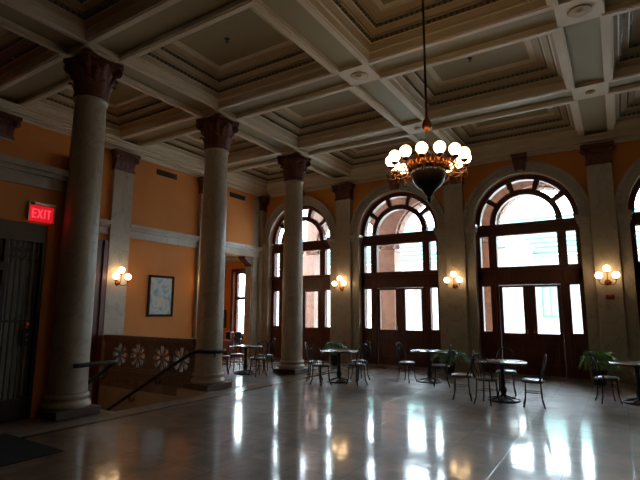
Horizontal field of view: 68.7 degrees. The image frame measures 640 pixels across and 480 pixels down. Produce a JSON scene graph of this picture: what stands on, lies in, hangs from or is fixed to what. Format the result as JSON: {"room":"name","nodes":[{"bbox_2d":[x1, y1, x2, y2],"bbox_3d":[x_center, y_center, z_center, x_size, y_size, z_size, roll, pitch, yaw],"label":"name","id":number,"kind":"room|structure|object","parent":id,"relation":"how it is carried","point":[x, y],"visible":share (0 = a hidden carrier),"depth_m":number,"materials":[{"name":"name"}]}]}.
{"room":"grand building lobby","nodes":[
{"label":"grand building lobby","id":0,"kind":"room"},
{"bbox_2d":[0,138,68,418],"bbox_3d":[-7.434,0.431,6.236,3.610,4.340,6.138,-5,-10,32],"label":"wall","id":1,"kind":"structure","parent":0,"point":[27,173],"depth_m":7.63,"materials":[{"name":"orange paint"}]},
{"bbox_2d":[0,219,46,423],"bbox_3d":[-5.357,1.117,6.468,0.230,3.070,2.765,-5,-10,32],"label":"door","id":2,"kind":"structure","parent":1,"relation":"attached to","point":[22,245],"depth_m":7.37,"materials":[{"name":"black metal"}]},
{"bbox_2d":[0,238,40,400],"bbox_3d":[-5.306,1.102,6.500,0.025,2.450,2.570,-5,-10,32],"label":"iron grille","id":3,"kind":"object","parent":2,"relation":"attached to","point":[20,285],"depth_m":7.39,"materials":[{"name":"black metal"}]},
{"bbox_2d":[21,323,30,344],"bbox_3d":[-4.649,1.485,7.416,0.038,0.350,0.120,-5,-10,32],"label":"panel","id":4,"kind":"object","parent":2,"relation":"attached to","point":[26,332],"visible":1,"depth_m":7.40,"materials":[{"name":"brown metal"}]},
{"bbox_2d":[26,201,55,223],"bbox_3d":[-4.587,-0.453,7.703,0.065,0.310,0.410,-5,-10,32],"label":"exit sign","id":5,"kind":"object","parent":1,"relation":"attached to","point":[39,213],"visible":1,"depth_m":7.69,"materials":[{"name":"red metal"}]},
{"bbox_2d":[13,122,259,361],"bbox_3d":[-6.518,-0.072,11.467,0.300,6.900,15.728,-5,-10,32],"label":"wall","id":6,"kind":"structure","parent":0,"point":[158,201],"depth_m":14.08,"materials":[{"name":"orange paint"}]},
{"bbox_2d":[0,111,22,140],"bbox_3d":[-7.114,0.147,9.964,0.250,6.015,0.840,-5,-10,32],"label":"pilaster","id":7,"kind":"object","parent":6,"relation":"attached to","point":[8,122],"visible":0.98,"depth_m":10.48,"materials":[{"name":"stone"}]},
{"bbox_2d":[88,239,108,403],"bbox_3d":[-6.351,2.610,11.206,0.350,5.520,2.200,-5,-10,32],"label":"door","id":8,"kind":"structure","parent":6,"relation":"in","point":[103,245],"depth_m":12.06,"materials":[{"name":"brown wood"}]},
{"bbox_2d":[99,148,140,376],"bbox_3d":[-5.424,0.551,12.604,0.250,6.015,0.840,-5,-10,32],"label":"pilaster","id":9,"kind":"object","parent":6,"relation":"attached to","point":[123,162],"visible":0.87,"depth_m":12.66,"materials":[{"name":"stone"}]},
{"bbox_2d":[113,267,130,285],"bbox_3d":[-5.306,0.968,12.464,0.284,0.499,0.528,-5,-10,32],"label":"wall sconce","id":10,"kind":"object","parent":9,"relation":"attached to","point":[121,270],"visible":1,"depth_m":12.44,"materials":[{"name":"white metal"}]},
{"bbox_2d":[0,98,268,196],"bbox_3d":[-6.240,-2.757,11.700,0.350,0.242,15.728,-5,-10,32],"label":"trim","id":11,"kind":"structure","parent":6,"relation":"attached to","point":[30,116],"depth_m":12.95,"materials":[{"name":"beige paint"}]},
{"bbox_2d":[146,275,174,316],"bbox_3d":[-4.693,1.653,13.810,0.038,1.200,0.920,-5,-10,32],"label":"framed picture","id":12,"kind":"object","parent":6,"relation":"attached to","point":[160,298],"visible":1,"depth_m":13.79,"materials":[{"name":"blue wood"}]},
{"bbox_2d":[138,357,189,368],"bbox_3d":[-4.680,3.596,13.553,0.040,0.280,2.520,-5,-10,32],"label":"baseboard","id":13,"kind":"structure","parent":6,"relation":"attached to","point":[177,358],"depth_m":14.10,"materials":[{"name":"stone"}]},
{"bbox_2d":[157,169,176,179],"bbox_3d":[-4.692,-2.011,14.358,0.019,0.170,0.760,-5,-10,32],"label":"air vent","id":14,"kind":"object","parent":6,"relation":"in","point":[159,172],"visible":1,"depth_m":14.34,"materials":[{"name":"brown metal"}]},
{"bbox_2d":[99,218,263,256],"bbox_3d":[-6.366,-0.507,11.364,0.150,0.370,15.608,-5,-10,32],"label":"trim","id":15,"kind":"structure","parent":6,"relation":"attached to","point":[136,231],"depth_m":14.23,"materials":[{"name":"paint"}]},
{"bbox_2d":[193,176,203,338],"bbox_3d":[-3.736,0.955,15.242,0.250,6.015,0.840,-5,-10,32],"label":"pilaster","id":16,"kind":"object","parent":6,"relation":"attached to","point":[200,179],"visible":0.2,"depth_m":15.11,"materials":[{"name":"stone"}]},
{"bbox_2d":[230,192,244,200],"bbox_3d":[-2.997,-1.586,17.004,0.019,0.170,0.800,-5,-10,32],"label":"air vent","id":17,"kind":"object","parent":6,"relation":"in","point":[234,195],"visible":1,"depth_m":17.01,"materials":[{"name":"brown metal"}]},
{"bbox_2d":[238,256,252,357],"bbox_3d":[-2.774,2.434,17.114,0.350,3.655,0.450,-5,-10,32],"label":"pilaster","id":18,"kind":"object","parent":6,"relation":"attached to","point":[246,260],"depth_m":17.25,"materials":[{"name":"stone"}]},
{"bbox_2d":[256,196,269,356],"bbox_3d":[-2.155,1.330,17.694,0.250,6.015,0.500,-5,-10,32],"label":"pilaster","id":19,"kind":"object","parent":6,"relation":"attached to","point":[264,201],"visible":0.88,"depth_m":17.66,"materials":[{"name":"stone"}]},
{"bbox_2d":[88,378,211,411],"bbox_3d":[-4.619,4.384,9.777,4.620,2.400,2.720,-5,-10,32],"label":"wall","id":20,"kind":"structure","parent":0,"point":[108,396],"depth_m":11.20,"materials":[{"name":"stone"}]},
{"bbox_2d":[225,254,239,261],"bbox_3d":[-5.564,0.478,17.522,4.580,0.380,5.050,-5,-10,32],"label":"ceiling","id":21,"kind":"structure","parent":0,"point":[228,258],"depth_m":18.54,"materials":[{"name":"beige paint"}]},
{"bbox_2d":[222,261,244,353],"bbox_3d":[-5.572,2.318,17.245,4.580,3.900,5.050,-5,-10,32],"label":"wall","id":22,"kind":"structure","parent":0,"point":[229,266],"depth_m":18.68,"materials":[{"name":"orange paint"}]},
{"bbox_2d":[223,310,226,327],"bbox_3d":[-3.864,3.145,18.664,0.320,0.700,0.033,-5,-10,32],"label":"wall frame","id":23,"kind":"object","parent":22,"relation":"attached to","point":[225,311],"visible":0.39,"depth_m":18.60,"materials":[{"name":"brown wood"}]},
{"bbox_2d":[230,268,244,338],"bbox_3d":[-3.007,2.475,18.286,1.130,2.720,0.270,-5,-10,32],"label":"window","id":24,"kind":"structure","parent":22,"relation":"in","point":[236,282],"depth_m":18.49,"materials":[{"name":"brown wood"}]},
{"bbox_2d":[0,0,639,189],"bbox_3d":[0.261,-3.810,7.791,16.216,0.744,16.478,-5,-10,32],"label":"ceiling","id":25,"kind":"structure","parent":0,"point":[283,73],"depth_m":9.54,"materials":[{"name":"paint"}]},
{"bbox_2d":[351,71,367,79],"bbox_3d":[0.772,-3.223,9.215,0.340,0.034,0.340,-5,-10,32],"label":"rosette","id":26,"kind":"object","parent":25,"relation":"attached to","point":[359,75],"visible":1,"depth_m":9.18,"materials":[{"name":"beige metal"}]},
{"bbox_2d":[385,0,470,203],"bbox_3d":[1.518,-2.311,6.744,1.179,3.670,1.162,-5,-10,32],"label":"globe chandelier","id":27,"kind":"object","parent":25,"relation":"hanging from","point":[428,171],"visible":1,"depth_m":6.37,"materials":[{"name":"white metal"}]},
{"bbox_2d":[567,4,591,17],"bbox_3d":[3.994,-3.513,7.198,0.340,0.034,0.340,-5,-10,32],"label":"rosette","id":28,"kind":"object","parent":25,"relation":"attached to","point":[581,10],"visible":1,"depth_m":7.17,"materials":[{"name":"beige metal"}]},
{"bbox_2d":[585,90,594,93],"bbox_3d":[5.683,-3.109,9.837,0.187,0.034,0.187,-5,-10,32],"label":"rosette","id":29,"kind":"object","parent":25,"relation":"attached to","point":[588,91],"visible":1,"depth_m":9.82,"materials":[{"name":"gold metal"}]},
{"bbox_2d":[0,354,639,479],"bbox_3d":[-1.007,3.181,9.088,20.796,0.204,19.078,-5,-10,32],"label":"floor","id":30,"kind":"structure","parent":0,"point":[273,426],"depth_m":6.54,"materials":[{"name":"stone"}]},
{"bbox_2d":[0,433,63,466],"bbox_3d":[-4.292,2.462,5.122,1.450,0.010,2.200,-5,-10,32],"label":"floor mat","id":31,"kind":"object","parent":30,"relation":"on","point":[13,449],"visible":1,"depth_m":5.65,"materials":[{"name":"black carpet"}]},
{"bbox_2d":[37,47,123,420],"bbox_3d":[-4.151,-0.247,8.128,0.944,6.262,0.944,-5,-10,32],"label":"marble column","id":32,"kind":"structure","parent":30,"relation":"on","point":[93,74],"depth_m":7.89,"materials":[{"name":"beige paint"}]},
{"bbox_2d":[73,360,117,384],"bbox_3d":[-5.133,3.068,8.590,3.401,1.827,0.822,-5,-10,32],"label":"stair handrail","id":33,"kind":"object","parent":32,"relation":"attached to","point":[110,363],"visible":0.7,"depth_m":8.02,"materials":[{"name":"black metal"}]},
{"bbox_2d":[102,334,195,386],"bbox_3d":[-4.187,2.854,11.244,3.410,1.055,0.200,-5,-10,32],"label":"balustrade","id":34,"kind":"object","parent":30,"relation":"on","point":[129,369],"visible":0.88,"depth_m":11.09,"materials":[{"name":"carved brown marble"}]},
{"bbox_2d":[183,112,238,391],"bbox_3d":[-2.462,0.157,10.767,0.944,6.262,0.944,-5,-10,32],"label":"marble column","id":35,"kind":"structure","parent":30,"relation":"on","point":[217,129],"depth_m":10.52,"materials":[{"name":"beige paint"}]},
{"bbox_2d":[106,349,225,410],"bbox_3d":[-3.891,3.376,10.768,3.727,1.818,0.650,-3,-9,23],"label":"stair handrail","id":36,"kind":"object","parent":35,"relation":"attached to","point":[215,352],"visible":0.86,"depth_m":10.46,"materials":[{"name":"black metal"}]},
{"bbox_2d":[222,355,229,373],"bbox_3d":[-2.664,3.145,12.676,0.457,0.939,0.404,1,-9,-7],"label":"bistro chair","id":37,"kind":"object","parent":30,"relation":"on","point":[223,356],"visible":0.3,"depth_m":12.55,"materials":[{"name":"black metal"}]},
{"bbox_2d":[223,332,234,358],"bbox_3d":[-3.410,3.756,16.730,0.630,0.920,0.660,3,-9,-16],"label":"lounge armchair","id":38,"kind":"object","parent":30,"relation":"on","point":[232,334],"visible":0.35,"depth_m":16.48,"materials":[{"name":"brown leather"}]},
{"bbox_2d":[224,332,241,354],"bbox_3d":[-3.274,3.908,17.603,0.660,0.880,0.630,1,-9,-6],"label":"lounge armchair","id":39,"kind":"object","parent":30,"relation":"on","point":[238,335],"visible":0.34,"depth_m":17.83,"materials":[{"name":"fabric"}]},
{"bbox_2d":[228,337,243,371],"bbox_3d":[-2.369,3.239,13.297,0.404,0.939,0.457,6,-10,-32],"label":"bistro chair","id":40,"kind":"object","parent":30,"relation":"on","point":[234,354],"visible":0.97,"depth_m":13.34,"materials":[{"name":"black metal"}]},
{"bbox_2d":[229,345,262,374],"bbox_3d":[-2.023,3.257,12.742,0.920,0.732,0.920,-5,-10,32],"label":"bistro table","id":41,"kind":"object","parent":30,"relation":"on","point":[245,371],"visible":0.96,"depth_m":12.63,"materials":[{"name":"black metal"}]},
{"bbox_2d":[248,340,267,376],"bbox_3d":[-1.616,3.090,12.286,0.404,0.939,0.457,7,-11,-40],"label":"bistro chair","id":42,"kind":"object","parent":30,"relation":"on","point":[254,357],"visible":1,"depth_m":12.20,"materials":[{"name":"black metal"}]},
{"bbox_2d":[257,337,275,372],"bbox_3d":[-1.503,3.219,13.136,0.457,0.939,0.404,6,-11,-36],"label":"bistro chair","id":43,"kind":"object","parent":30,"relation":"on","point":[273,338],"visible":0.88,"depth_m":13.12,"materials":[{"name":"black metal"}]},
{"bbox_2d":[273,151,310,374],"bbox_3d":[-0.773,0.561,13.406,0.944,6.262,0.944,-5,-10,32],"label":"marble column","id":44,"kind":"structure","parent":30,"relation":"on","point":[294,164],"depth_m":13.15,"materials":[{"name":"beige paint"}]},
{"bbox_2d":[304,342,322,381],"bbox_3d":[-0.156,2.976,11.484,0.457,0.939,0.404,-1,-9,9],"label":"bistro chair","id":45,"kind":"object","parent":30,"relation":"on","point":[305,343],"visible":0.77,"depth_m":11.39,"materials":[{"name":"black metal"}]},
{"bbox_2d":[309,344,331,385],"bbox_3d":[-0.002,2.887,10.889,0.404,0.939,0.457,-8,-12,42],"label":"bistro chair","id":46,"kind":"object","parent":30,"relation":"on","point":[317,364],"visible":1,"depth_m":10.78,"materials":[{"name":"black metal"}]},
{"bbox_2d":[322,341,349,365],"bbox_3d":[0.470,3.558,14.687,0.884,0.737,0.902,-5,-10,32],"label":"potted fern","id":47,"kind":"object","parent":30,"relation":"on","point":[330,345],"visible":0.76,"depth_m":14.54,"materials":[{"name":"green plant"}]},
{"bbox_2d":[329,354,340,365],"bbox_3d":[0.477,3.757,14.681,0.380,0.340,0.380,-5,-10,32],"label":"pot","id":48,"kind":"object","parent":47,"relation":"attached to","point":[333,359],"depth_m":14.54,"materials":[{"name":"black"}]},
{"bbox_2d":[320,349,357,382],"bbox_3d":[0.462,3.062,11.373,0.920,0.732,0.920,-2,-9,15],"label":"bistro table","id":49,"kind":"object","parent":30,"relation":"on","point":[338,379],"visible":0.96,"depth_m":11.29,"materials":[{"name":"black metal"}]},
{"bbox_2d":[346,344,367,385],"bbox_3d":[0.879,2.900,10.952,0.404,0.939,0.457,8,-12,-43],"label":"bistro chair","id":50,"kind":"object","parent":30,"relation":"on","point":[355,363],"visible":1,"depth_m":10.88,"materials":[{"name":"black metal"}]},
{"bbox_2d":[350,341,370,380],"bbox_3d":[1.018,3.015,11.714,0.457,0.939,0.404,5,-10,-30],"label":"bistro chair","id":51,"kind":"object","parent":30,"relation":"on","point":[359,360],"visible":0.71,"depth_m":11.68,"materials":[{"name":"black metal"}]},
{"bbox_2d":[395,342,417,382],"bbox_3d":[2.089,2.974,11.405,0.457,0.939,0.404,-8,-12,43],"label":"bistro chair","id":52,"kind":"object","parent":30,"relation":"on","point":[406,362],"visible":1,"depth_m":11.40,"materials":[{"name":"black metal"}]},
{"bbox_2d":[410,349,447,383],"bbox_3d":[2.670,3.078,11.419,0.920,0.732,0.920,1,-9,-2],"label":"bistro table","id":53,"kind":"object","parent":30,"relation":"on","point":[429,379],"visible":0.94,"depth_m":11.33,"materials":[{"name":"black metal"}]},
{"bbox_2d":[432,345,451,386],"bbox_3d":[2.821,2.887,10.811,0.457,0.939,0.404,-2,-9,12],"label":"bistro chair","id":54,"kind":"object","parent":30,"relation":"on","point":[446,365],"visible":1,"depth_m":10.67,"materials":[{"name":"black metal"}]},
{"bbox_2d":[431,349,469,374],"bbox_3d":[3.504,3.323,12.748,1.077,0.650,1.271,8,-11,-40],"label":"potted fern","id":55,"kind":"object","parent":30,"relation":"on","point":[457,353],"visible":0.72,"depth_m":12.57,"materials":[{"name":"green plant"}]},
{"bbox_2d":[443,362,456,374],"bbox_3d":[3.518,3.485,12.716,0.380,0.320,0.380,-5,-10,32],"label":"pot","id":56,"kind":"object","parent":55,"relation":"attached to","point":[451,369],"depth_m":12.58,"materials":[{"name":"black"}]},
{"bbox_2d":[451,350,473,400],"bbox_3d":[2.810,2.645,9.201,0.457,0.939,0.404,-2,-9,17],"label":"bistro chair","id":57,"kind":"object","parent":30,"relation":"on","point":[458,375],"visible":0.94,"depth_m":9.07,"materials":[{"name":"black metal"}]},
{"bbox_2d":[471,353,500,405],"bbox_3d":[3.087,2.576,8.732,0.457,0.939,0.404,8,-11,-42],"label":"bistro chair","id":58,"kind":"object","parent":30,"relation":"on","point":[483,378],"visible":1,"depth_m":8.65,"materials":[{"name":"black metal"}]},
{"bbox_2d":[478,359,527,402],"bbox_3d":[3.545,2.728,9.069,0.920,0.732,0.920,3,-9,-19],"label":"bistro table","id":59,"kind":"object","parent":30,"relation":"on","point":[503,397],"visible":0.94,"depth_m":8.98,"materials":[{"name":"black metal"}]},
{"bbox_2d":[496,347,516,395],"bbox_3d":[3.907,2.743,9.823,0.404,0.939,0.457,-3,-9,22],"label":"bistro chair","id":60,"kind":"object","parent":30,"relation":"on","point":[507,371],"visible":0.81,"depth_m":9.81,"materials":[{"name":"black metal"}]},
{"bbox_2d":[521,354,545,408],"bbox_3d":[3.899,2.546,8.516,0.457,0.939,0.404,-3,-9,23],"label":"bistro chair","id":61,"kind":"object","parent":30,"relation":"on","point":[539,380],"visible":1,"depth_m":8.38,"materials":[{"name":"black metal"}]},
{"bbox_2d":[578,350,623,385],"bbox_3d":[6.575,3.000,10.966,0.971,0.784,0.989,-5,-10,32],"label":"potted fern","id":62,"kind":"object","parent":30,"relation":"on","point":[602,357],"visible":0.75,"depth_m":10.81,"materials":[{"name":"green plant"}]},
{"bbox_2d":[590,368,608,385],"bbox_3d":[6.547,3.210,10.941,0.380,0.360,0.380,-5,-10,32],"label":"pot","id":63,"kind":"object","parent":62,"relation":"attached to","point":[605,372],"depth_m":10.82,"materials":[{"name":"black"}]},
{"bbox_2d":[589,352,623,404],"bbox_3d":[5.435,2.614,8.919,0.457,0.939,0.404,-2,-9,12],"label":"bistro chair","id":64,"kind":"object","parent":30,"relation":"on","point":[601,377],"visible":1,"depth_m":8.88,"materials":[{"name":"black metal"}]},
{"bbox_2d":[608,361,639,405],"bbox_3d":[6.017,2.704,8.843,0.920,0.732,0.920,7,-11,-36],"label":"bistro table","id":65,"kind":"object","parent":30,"relation":"on","point":[636,364],"visible":0.98,"depth_m":8.82,"materials":[{"name":"black metal"}]},
{"bbox_2d":[266,140,639,367],"bbox_3d":[4.532,0.357,14.013,16.216,6.900,0.450,-5,-10,32],"label":"wall","id":66,"kind":"structure","parent":0,"point":[625,154],"depth_m":13.33,"materials":[{"name":"orange paint"}]},
{"bbox_2d":[262,190,335,361],"bbox_3d":[-0.735,1.187,16.987,3.320,6.100,0.580,-5,-10,32],"label":"window","id":67,"kind":"structure","parent":66,"relation":"in","point":[272,284],"depth_m":17.12,"materials":[{"name":"brown wood"}]},
{"bbox_2d":[302,290,319,359],"bbox_3d":[-0.660,3.023,16.843,1.570,2.424,0.132,-5,-10,32],"label":"door","id":68,"kind":"structure","parent":67,"relation":"attached to","point":[310,334],"depth_m":16.59,"materials":[{"name":"brown wood"}]},
{"bbox_2d":[331,182,354,362],"bbox_3d":[0.791,1.063,15.832,0.810,6.015,0.330,-5,-10,32],"label":"pilaster","id":69,"kind":"object","parent":66,"relation":"attached to","point":[343,192],"visible":0.86,"depth_m":15.82,"materials":[{"name":"stone"}]},
{"bbox_2d":[332,276,345,290],"bbox_3d":[0.666,1.450,15.635,0.528,0.499,0.284,-5,-10,32],"label":"wall sconce","id":70,"kind":"object","parent":69,"relation":"attached to","point":[339,278],"visible":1,"depth_m":15.60,"materials":[{"name":"white glass"}]},
{"bbox_2d":[350,173,448,369],"bbox_3d":[2.490,0.897,14.968,3.320,6.100,0.580,-5,-10,32],"label":"window","id":71,"kind":"structure","parent":66,"relation":"in","point":[427,278],"depth_m":15.19,"materials":[{"name":"wood"}]},
{"bbox_2d":[378,287,425,366],"bbox_3d":[2.564,2.733,14.824,1.570,2.424,0.132,-5,-10,32],"label":"door","id":72,"kind":"structure","parent":71,"relation":"attached to","point":[409,339],"depth_m":14.83,"materials":[{"name":"brown wood"}]},
{"bbox_2d":[266,126,639,197],"bbox_3d":[4.335,-2.354,14.088,14.916,0.242,0.350,-5,-10,32],"label":"trim","id":73,"kind":"structure","parent":66,"relation":"attached to","point":[630,134],"depth_m":13.30,"materials":[{"name":"beige paint"}]},
{"bbox_2d":[442,166,470,371],"bbox_3d":[4.012,0.773,13.815,0.810,6.015,0.330,-5,-10,32],"label":"pilaster","id":74,"kind":"object","parent":66,"relation":"attached to","point":[455,243],"visible":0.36,"depth_m":13.77,"materials":[{"name":"stone"}]},
{"bbox_2d":[444,271,461,288],"bbox_3d":[3.888,1.160,13.618,0.528,0.499,0.284,-5,-10,32],"label":"wall sconce","id":75,"kind":"object","parent":74,"relation":"attached to","point":[453,274],"visible":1,"depth_m":13.59,"materials":[{"name":"white glass"}]},
{"bbox_2d":[463,152,601,380],"bbox_3d":[5.711,0.607,12.951,3.320,6.100,0.580,-5,-10,32],"label":"window","id":76,"kind":"structure","parent":66,"relation":"in","point":[487,343],"depth_m":13.08,"materials":[{"name":"wood"}]},
{"bbox_2d":[499,284,566,376],"bbox_3d":[5.786,2.443,12.807,1.570,2.424,0.132,-5,-10,32],"label":"door","id":77,"kind":"structure","parent":76,"relation":"attached to","point":[530,347],"depth_m":12.75,"materials":[{"name":"brown wood"}]},
{"bbox_2d":[580,140,632,383],"bbox_3d":[7.234,0.483,11.798,0.810,6.015,0.330,-5,-10,32],"label":"pilaster","id":78,"kind":"object","parent":66,"relation":"attached to","point":[605,241],"visible":0.87,"depth_m":11.79,"materials":[{"name":"stone"}]},
{"bbox_2d":[595,265,619,284],"bbox_3d":[7.118,0.870,11.595,0.528,0.499,0.284,-5,-10,32],"label":"wall sconce","id":79,"kind":"object","parent":78,"relation":"attached to","point":[606,268],"visible":1,"depth_m":11.57,"materials":[{"name":"white glass"}]},
{"bbox_2d":[606,294,614,298],"bbox_3d":[7.192,1.411,11.598,0.180,0.120,0.070,-5,-10,32],"label":"fire alarm","id":80,"kind":"object","parent":78,"relation":"attached to","point":[609,296],"visible":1,"depth_m":11.57,"materials":[{"name":"red plastic"}]},
{"bbox_2d":[615,158,639,383],"bbox_3d":[8.933,0.317,10.934,3.320,6.100,0.580,-5,-10,32],"label":"window","id":81,"kind":"structure","parent":66,"relation":"in","point":[628,219],"depth_m":11.66,"materials":[{"name":"wood"}]},
{"label":"outside","id":82,"kind":"structure","parent":0,"visible":0},
{"bbox_2d":[238,315,582,333],"bbox_3d":[25.052,13.391,75.887,200.000,0.200,123.000,-5,-10,32],"label":"ground","id":83,"kind":"structure","parent":82,"point":[241,317],"depth_m":44.49,"materials":[{"name":"white"}]},
{"bbox_2d":[303,181,558,330],"bbox_3d":[6.943,0.308,14.962,20.060,7.300,3.700,-5,-10,32],"label":"portico","id":84,"kind":"object","parent":83,"relation":"on","point":[395,222],"visible":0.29,"depth_m":18.77,"materials":[{"name":"pink stone"}]},
{"bbox_2d":[243,207,639,331],"bbox_3d":[19.549,3.461,49.626,62.000,11.580,15.300,-5,-10,32],"label":"building","id":85,"kind":"structure","parent":83,"relation":"on","point":[546,297],"depth_m":44.12,"materials":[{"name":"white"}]},
{"bbox_2d":[498,236,535,332],"bbox_3d":[13.995,3.205,38.902,6.800,8.850,7.220,-5,-10,32],"label":"building","id":86,"kind":"structure","parent":83,"relation":"on","point":[512,250],"depth_m":35.38,"materials":[{"name":"white"}]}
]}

